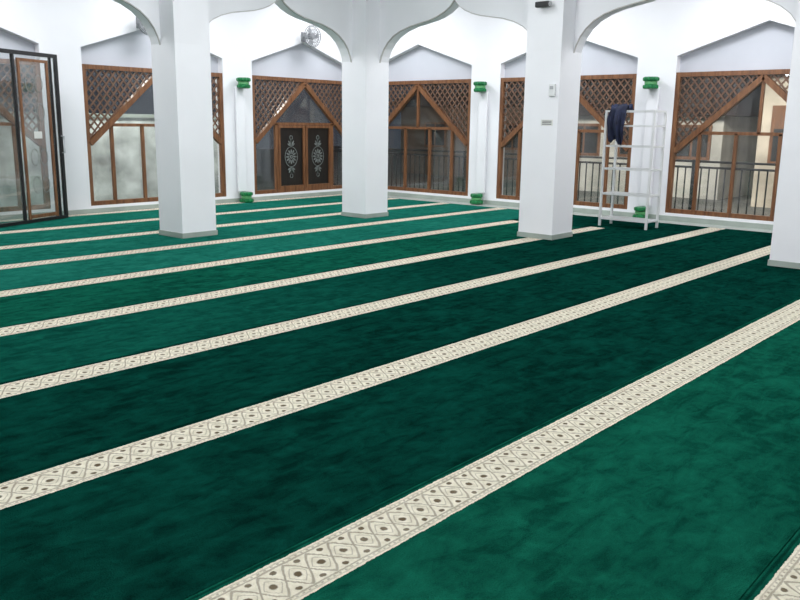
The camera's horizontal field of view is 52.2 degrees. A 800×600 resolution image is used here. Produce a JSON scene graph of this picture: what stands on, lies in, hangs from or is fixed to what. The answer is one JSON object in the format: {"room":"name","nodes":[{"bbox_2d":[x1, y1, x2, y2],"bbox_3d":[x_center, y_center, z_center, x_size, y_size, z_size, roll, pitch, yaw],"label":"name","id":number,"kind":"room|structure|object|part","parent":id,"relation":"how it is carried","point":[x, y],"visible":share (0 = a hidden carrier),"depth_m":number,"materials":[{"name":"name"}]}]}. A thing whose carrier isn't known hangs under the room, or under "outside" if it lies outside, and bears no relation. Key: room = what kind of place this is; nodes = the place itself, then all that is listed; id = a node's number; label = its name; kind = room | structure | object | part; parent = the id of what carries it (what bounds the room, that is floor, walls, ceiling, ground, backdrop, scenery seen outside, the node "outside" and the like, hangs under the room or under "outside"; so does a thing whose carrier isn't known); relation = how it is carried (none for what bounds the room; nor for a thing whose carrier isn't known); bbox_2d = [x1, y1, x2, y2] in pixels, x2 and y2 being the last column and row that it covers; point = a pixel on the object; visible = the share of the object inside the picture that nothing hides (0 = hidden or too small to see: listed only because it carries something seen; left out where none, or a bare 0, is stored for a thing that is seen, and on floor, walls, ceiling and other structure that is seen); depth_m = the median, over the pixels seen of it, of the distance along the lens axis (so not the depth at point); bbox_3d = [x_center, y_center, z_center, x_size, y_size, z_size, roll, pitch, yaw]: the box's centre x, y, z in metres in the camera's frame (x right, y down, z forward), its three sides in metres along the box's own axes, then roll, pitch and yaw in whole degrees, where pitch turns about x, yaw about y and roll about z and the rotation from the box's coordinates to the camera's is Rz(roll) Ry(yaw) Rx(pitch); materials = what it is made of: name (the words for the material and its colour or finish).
{"room":"mosque","nodes":[
{"label":"mosque","id":0,"kind":"room"},
{"bbox_2d":[0,0,341,214],"bbox_3d":[-6.478,-3.187,11.553,0.240,4.212,17.625,11,16,40],"label":"wall","id":1,"kind":"structure","parent":0,"point":[266,41],"depth_m":13.44,"materials":[{"name":"white paint"}]},
{"bbox_2d":[0,58,50,211],"bbox_3d":[-6.428,-2.343,11.693,0.095,2.247,2.725,11,16,40],"label":"window","id":2,"kind":"structure","parent":1,"relation":"in","point":[41,142],"depth_m":12.46,"materials":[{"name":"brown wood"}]},
{"bbox_2d":[136,17,147,34],"bbox_3d":[-4.199,-4.574,13.444,0.338,0.430,0.430,11,16,40],"label":"wall fan","id":3,"kind":"object","parent":1,"relation":"attached to","point":[139,25],"visible":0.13,"depth_m":13.36,"materials":[{"name":"grey plastic"}]},
{"bbox_2d":[82,64,225,205],"bbox_3d":[-4.188,-2.852,14.193,0.095,2.247,2.725,11,16,40],"label":"window","id":4,"kind":"structure","parent":1,"relation":"in","point":[92,139],"depth_m":13.60,"materials":[{"name":"brown wood"}]},
{"bbox_2d":[0,191,341,219],"bbox_3d":[-6.515,-1.125,11.785,0.020,0.082,17.090,11,16,40],"label":"baseboard","id":5,"kind":"structure","parent":1,"relation":"attached to","point":[152,206],"depth_m":14.08,"materials":[{"name":"grey tile"}]},
{"bbox_2d":[235,77,253,202],"bbox_3d":[-2.913,-2.986,15.328,0.277,2.295,0.274,11,16,40],"label":"pilaster","id":6,"kind":"object","parent":1,"relation":"attached to","point":[243,82],"visible":1,"depth_m":15.37,"materials":[{"name":"white paint"}]},
{"bbox_2d":[252,75,341,193],"bbox_3d":[-1.954,-3.360,16.685,0.095,2.247,2.705,11,16,40],"label":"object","id":7,"kind":"structure","parent":1,"relation":"in","point":[303,155],"depth_m":16.58,"materials":[{"name":"brown wood"}]},
{"bbox_3d":[-2.189,-2.886,16.496,0.045,1.254,0.710,11,16,40],"label":"door panel","id":8,"kind":"part","parent":7,"relation":"part of","materials":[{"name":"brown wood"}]},
{"bbox_3d":[-1.707,-2.995,17.034,0.045,1.254,0.710,11,16,40],"label":"door panel","id":9,"kind":"part","parent":7,"relation":"part of","materials":[{"name":"brown wood"}]},
{"bbox_2d":[301,25,320,47],"bbox_3d":[-1.792,-5.199,16.111,0.338,0.430,0.430,11,16,40],"label":"wall fan","id":10,"kind":"object","parent":1,"relation":"attached to","point":[310,36],"visible":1,"depth_m":16.03,"materials":[{"name":"grey plastic"}]},
{"bbox_3d":[-1.747,-5.190,16.072,0.140,0.140,0.140,11,16,40],"label":"motor","id":11,"kind":"part","parent":10,"relation":"part of","materials":[{"name":"grey plastic"}]},
{"bbox_2d":[113,0,388,62],"bbox_3d":[-5.010,-3.634,7.877,0.530,1.750,14.075,11,16,40],"label":"arch","id":12,"kind":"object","parent":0,"point":[357,22],"depth_m":11.72,"materials":[{"name":"white paint"}]},
{"bbox_2d":[121,0,160,44],"bbox_3d":[-3.966,-3.429,9.230,0.030,0.833,2.815,11,16,40],"label":"trim","id":13,"kind":"structure","parent":12,"relation":"attached to","point":[130,4],"depth_m":10.14,"materials":[{"name":"white paint"}]},
{"bbox_2d":[209,0,351,61],"bbox_3d":[-1.725,-3.938,11.730,0.030,0.833,2.915,11,16,40],"label":"trim","id":14,"kind":"structure","parent":12,"relation":"attached to","point":[284,3],"depth_m":11.96,"materials":[{"name":"white paint"}]},
{"bbox_2d":[256,148,770,215],"bbox_3d":[-0.823,-3.255,23.166,48.000,0.170,46.000,11,16,40],"label":"floor","id":15,"kind":"structure","parent":0,"point":[264,157],"depth_m":22.49,"materials":[{"name":"grey concrete"}]},
{"bbox_2d":[0,112,218,206],"bbox_3d":[-7.083,-2.432,14.411,0.300,1.750,10.600,11,16,40],"label":"wall","id":16,"kind":"structure","parent":15,"relation":"on","point":[127,143],"depth_m":15.88,"materials":[{"name":"grey concrete"}]},
{"bbox_2d":[390,79,601,180],"bbox_3d":[3.940,-6.015,27.313,6.800,3.600,5.800,11,16,40],"label":"house","id":17,"kind":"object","parent":15,"relation":"on","point":[416,138],"visible":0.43,"depth_m":26.49,"materials":[{"name":"tile"}]},
{"bbox_2d":[333,146,775,215],"bbox_3d":[4.245,-2.136,15.333,16.049,1.080,0.061,11,16,40],"label":"railing","id":18,"kind":"object","parent":15,"relation":"on","point":[464,156],"visible":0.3,"depth_m":15.57,"materials":[{"name":"black metal"}]},
{"bbox_2d":[578,76,761,199],"bbox_3d":[7.426,-4.615,21.757,5.000,3.300,5.800,11,16,40],"label":"house","id":19,"kind":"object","parent":15,"relation":"on","point":[743,117],"visible":0.37,"depth_m":19.52,"materials":[{"name":"concrete"}]},
{"bbox_2d":[742,74,788,207],"bbox_3d":[11.278,-3.963,17.078,6.400,4.100,5.800,11,16,40],"label":"house","id":20,"kind":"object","parent":15,"relation":"on","point":[774,108],"visible":0.27,"depth_m":17.02,"materials":[{"name":"concrete"}]},
{"bbox_2d":[388,196,772,232],"bbox_3d":[-0.277,0.159,6.672,16.950,0.108,17.410,11,16,40],"label":"floor","id":21,"kind":"structure","parent":0,"point":[397,197],"depth_m":14.18,"materials":[{"name":"tile"}]},
{"bbox_2d":[0,194,341,230],"bbox_3d":[-6.018,-0.997,11.386,1.259,0.012,16.120,11,16,40],"label":"carpet runner","id":22,"kind":"object","parent":21,"relation":"on","point":[77,219],"visible":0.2,"depth_m":13.45,"materials":[{"name":"green carpet"}]},
{"bbox_2d":[0,48,68,226],"bbox_3d":[-5.450,-2.271,11.488,0.095,2.430,2.039,5,13,18],"label":"door","id":23,"kind":"structure","parent":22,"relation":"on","point":[47,64],"depth_m":12.05,"materials":[{"name":"black metal"}]},
{"bbox_3d":[-5.312,-2.348,11.984,0.030,2.285,0.600,5,13,18],"label":"sash","id":24,"kind":"part","parent":23,"relation":"part of","materials":[{"name":"brown wood"}]},
{"bbox_2d":[151,43,217,238],"bbox_3d":[-2.842,-2.075,10.771,0.554,2.462,0.554,11,16,40],"label":"pillar","id":25,"kind":"structure","parent":21,"relation":"on","point":[181,72],"depth_m":10.58,"materials":[{"name":"white paint"}]},
{"bbox_3d":[-2.857,-0.909,11.022,0.554,0.077,0.554,11,16,40],"label":"skirting","id":26,"kind":"part","parent":25,"relation":"part of","materials":[{"name":"grey tile"}]},
{"bbox_2d":[0,198,437,245],"bbox_3d":[-5.044,-0.804,10.552,1.324,0.012,16.120,11,16,40],"label":"carpet runner","id":27,"kind":"object","parent":21,"relation":"on","point":[12,237],"visible":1,"depth_m":12.02,"materials":[{"name":"green carpet"}]},
{"bbox_2d":[0,202,494,264],"bbox_3d":[-4.047,-0.606,9.698,1.324,0.012,16.120,11,16,40],"label":"carpet runner","id":28,"kind":"object","parent":21,"relation":"on","point":[27,252],"visible":0.78,"depth_m":10.90,"materials":[{"name":"green carpet"}]},
{"bbox_2d":[0,208,518,290],"bbox_3d":[-3.049,-0.408,8.844,1.324,0.012,16.120,11,16,40],"label":"carpet runner","id":29,"kind":"object","parent":21,"relation":"on","point":[41,272],"visible":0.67,"depth_m":9.80,"materials":[{"name":"green carpet"}]},
{"bbox_2d":[0,215,617,326],"bbox_3d":[-2.052,-0.211,7.990,1.324,0.012,16.120,11,16,40],"label":"carpet runner","id":30,"kind":"object","parent":21,"relation":"on","point":[53,300],"visible":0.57,"depth_m":8.28,"materials":[{"name":"green carpet"}]},
{"bbox_2d":[0,221,705,382],"bbox_3d":[-1.054,-0.013,7.136,1.324,0.012,16.120,11,16,40],"label":"carpet runner","id":31,"kind":"object","parent":21,"relation":"on","point":[27,349],"visible":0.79,"depth_m":6.94,"materials":[{"name":"green carpet"}]},
{"bbox_2d":[598,110,666,229],"bbox_3d":[3.518,-1.982,12.390,0.792,1.740,0.412,11,16,40],"label":"shelf rack","id":32,"kind":"object","parent":31,"relation":"on","point":[614,168],"visible":0.88,"depth_m":12.33,"materials":[{"name":"white metal"}]},
{"bbox_2d":[607,104,633,144],"bbox_3d":[3.297,-2.639,12.270,0.332,0.607,0.330,11,16,40],"label":"jacket","id":33,"kind":"object","parent":32,"relation":"on","point":[616,117],"visible":0.99,"depth_m":12.17,"materials":[{"name":"blue fabric"}]},
{"bbox_3d":[3.508,-1.242,12.549,0.780,0.026,0.400,11,16,40],"label":"shelf","id":34,"kind":"part","parent":32,"relation":"part of","materials":[{"name":"white metal"}]},
{"bbox_3d":[3.513,-1.613,12.469,0.780,0.026,0.400,11,16,40],"label":"shelf","id":35,"kind":"part","parent":32,"relation":"part of","materials":[{"name":"white metal"}]},
{"bbox_3d":[3.518,-1.985,12.389,0.780,0.026,0.400,11,16,40],"label":"shelf","id":36,"kind":"part","parent":32,"relation":"part of","materials":[{"name":"white metal"}]},
{"bbox_3d":[3.522,-2.317,12.317,0.780,0.026,0.400,11,16,40],"label":"shelf","id":37,"kind":"part","parent":32,"relation":"part of","materials":[{"name":"white metal"}]},
{"bbox_3d":[3.526,-2.610,12.254,0.780,0.026,0.400,11,16,40],"label":"shelf","id":38,"kind":"part","parent":32,"relation":"part of","materials":[{"name":"white metal"}]},
{"bbox_3d":[3.529,-2.819,12.209,0.780,0.026,0.400,11,16,40],"label":"shelf","id":39,"kind":"part","parent":32,"relation":"part of","materials":[{"name":"white metal"}]},
{"bbox_2d":[341,61,388,217],"bbox_3d":[-0.568,-2.591,13.307,0.554,2.462,0.554,11,16,40],"label":"pillar","id":40,"kind":"structure","parent":21,"relation":"on","point":[365,84],"depth_m":13.11,"materials":[{"name":"white paint"}]},
{"bbox_3d":[-0.584,-1.426,13.558,0.554,0.077,0.554,11,16,40],"label":"skirting","id":41,"kind":"part","parent":40,"relation":"part of","materials":[{"name":"grey tile"}]},
{"bbox_2d":[0,227,771,479],"bbox_3d":[-0.057,0.184,6.282,1.324,0.012,16.120,11,16,40],"label":"carpet runner","id":42,"kind":"object","parent":21,"relation":"on","point":[49,418],"visible":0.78,"depth_m":5.43,"materials":[{"name":"green carpet"}]},
{"bbox_2d":[0,244,799,599],"bbox_3d":[0.941,0.382,5.428,1.324,0.012,16.120,11,16,40],"label":"carpet runner","id":43,"kind":"object","parent":21,"relation":"on","point":[177,512],"visible":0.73,"depth_m":3.84,"materials":[{"name":"green carpet"}]},
{"bbox_2d":[184,297,799,599],"bbox_3d":[1.939,0.580,4.574,1.324,0.012,16.120,11,16,40],"label":"carpet runner","id":44,"kind":"object","parent":21,"relation":"on","point":[679,480],"visible":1,"depth_m":3.28,"materials":[{"name":"green carpet"}]},
{"bbox_2d":[517,50,581,239],"bbox_3d":[2.027,-2.077,11.085,0.554,2.462,0.554,11,16,40],"label":"pillar","id":45,"kind":"structure","parent":21,"relation":"on","point":[548,161],"depth_m":10.89,"materials":[{"name":"white paint"}]},
{"bbox_3d":[2.011,-0.912,11.337,0.554,0.077,0.554,11,16,40],"label":"skirting","id":46,"kind":"part","parent":45,"relation":"part of","materials":[{"name":"grey tile"}]},
{"bbox_2d":[541,120,552,125],"bbox_3d":[1.934,-2.335,10.753,0.180,0.080,0.004,11,16,40],"label":"paper label","id":47,"kind":"object","parent":45,"relation":"attached to","point":[543,122],"visible":1,"depth_m":10.75,"materials":[{"name":"white paper"}]},
{"bbox_2d":[548,84,555,95],"bbox_3d":[1.976,-2.728,10.610,0.090,0.150,0.042,11,16,40],"label":"switch box","id":48,"kind":"object","parent":45,"relation":"attached to","point":[552,87],"visible":1,"depth_m":10.59,"materials":[{"name":"white plastic"}]},
{"bbox_2d":[740,529,799,599],"bbox_3d":[2.936,0.777,3.720,1.324,0.012,16.120,11,16,40],"label":"carpet runner","id":49,"kind":"object","parent":21,"relation":"on","point":[780,580],"visible":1,"depth_m":2.78,"materials":[{"name":"carpet"}]},
{"bbox_2d":[767,37,799,268],"bbox_3d":[4.532,-1.581,8.940,0.554,2.462,0.554,11,16,40],"label":"pillar","id":50,"kind":"structure","parent":21,"relation":"on","point":[785,243],"depth_m":8.90,"materials":[{"name":"white paint"}]},
{"bbox_3d":[4.517,-0.415,9.192,0.554,0.077,0.554,11,16,40],"label":"skirting","id":51,"kind":"part","parent":50,"relation":"part of","materials":[{"name":"grey tile"}]},
{"bbox_2d":[379,0,799,62],"bbox_3d":[4.581,-3.635,8.479,13.105,1.750,0.530,11,16,40],"label":"wall","id":52,"kind":"structure","parent":0,"point":[559,26],"depth_m":10.69,"materials":[{"name":"white paint"}]},
{"bbox_2d":[379,0,526,62],"bbox_3d":[0.787,-3.939,11.892,2.925,0.833,0.030,11,16,40],"label":"trim","id":53,"kind":"structure","parent":52,"relation":"attached to","point":[451,4],"depth_m":12.07,"materials":[{"name":"white paint"}]},
{"bbox_2d":[535,1,551,7],"bbox_3d":[1.854,-3.786,10.444,0.225,0.085,0.130,11,16,40],"label":"security camera","id":54,"kind":"object","parent":52,"relation":"attached to","point":[541,4],"visible":1,"depth_m":10.39,"materials":[{"name":"black plastic"}]},
{"bbox_2d":[573,0,795,52],"bbox_3d":[3.337,-3.434,9.709,2.805,0.833,0.030,11,16,40],"label":"trim","id":55,"kind":"structure","parent":52,"relation":"attached to","point":[642,0],"depth_m":10.23,"materials":[{"name":"white paint"}]},
{"bbox_2d":[388,0,794,224],"bbox_3d":[5.526,-3.202,12.365,17.645,4.212,0.240,11,16,40],"label":"wall","id":56,"kind":"structure","parent":0,"point":[661,39],"depth_m":13.59,"materials":[{"name":"white paint"}]},
{"bbox_2d":[388,79,470,195],"bbox_3d":[0.366,-3.366,16.859,2.725,2.247,0.095,11,16,40],"label":"window","id":57,"kind":"structure","parent":56,"relation":"in","point":[418,88],"depth_m":16.44,"materials":[{"name":"brown wood"}]},
{"bbox_2d":[470,81,488,203],"bbox_3d":[1.501,-2.992,15.631,0.262,2.295,0.283,11,16,40],"label":"pilaster","id":58,"kind":"object","parent":56,"relation":"attached to","point":[476,198],"visible":1,"depth_m":15.68,"materials":[{"name":"white paint"}]},
{"bbox_2d":[496,74,636,208],"bbox_3d":[2.916,-2.861,14.675,2.725,2.247,0.095,11,16,40],"label":"window","id":59,"kind":"structure","parent":56,"relation":"in","point":[503,141],"depth_m":14.30,"materials":[{"name":"brown wood"}]},
{"bbox_2d":[388,192,772,229],"bbox_3d":[5.377,-1.171,12.736,16.650,0.082,0.020,11,16,40],"label":"baseboard","id":60,"kind":"structure","parent":56,"relation":"attached to","point":[466,200],"depth_m":14.07,"materials":[{"name":"grey tile"}]},
{"bbox_2d":[633,76,659,217],"bbox_3d":[4.051,-2.487,13.448,0.262,2.295,0.283,11,16,40],"label":"pilaster","id":61,"kind":"object","parent":56,"relation":"attached to","point":[653,92],"visible":0.8,"depth_m":13.48,"materials":[{"name":"white paint"}]},
{"bbox_2d":[665,69,789,221],"bbox_3d":[5.467,-2.356,12.492,2.725,2.247,0.095,11,16,40],"label":"window","id":62,"kind":"structure","parent":56,"relation":"in","point":[675,147],"depth_m":12.83,"materials":[{"name":"brown wood"}]}
]}

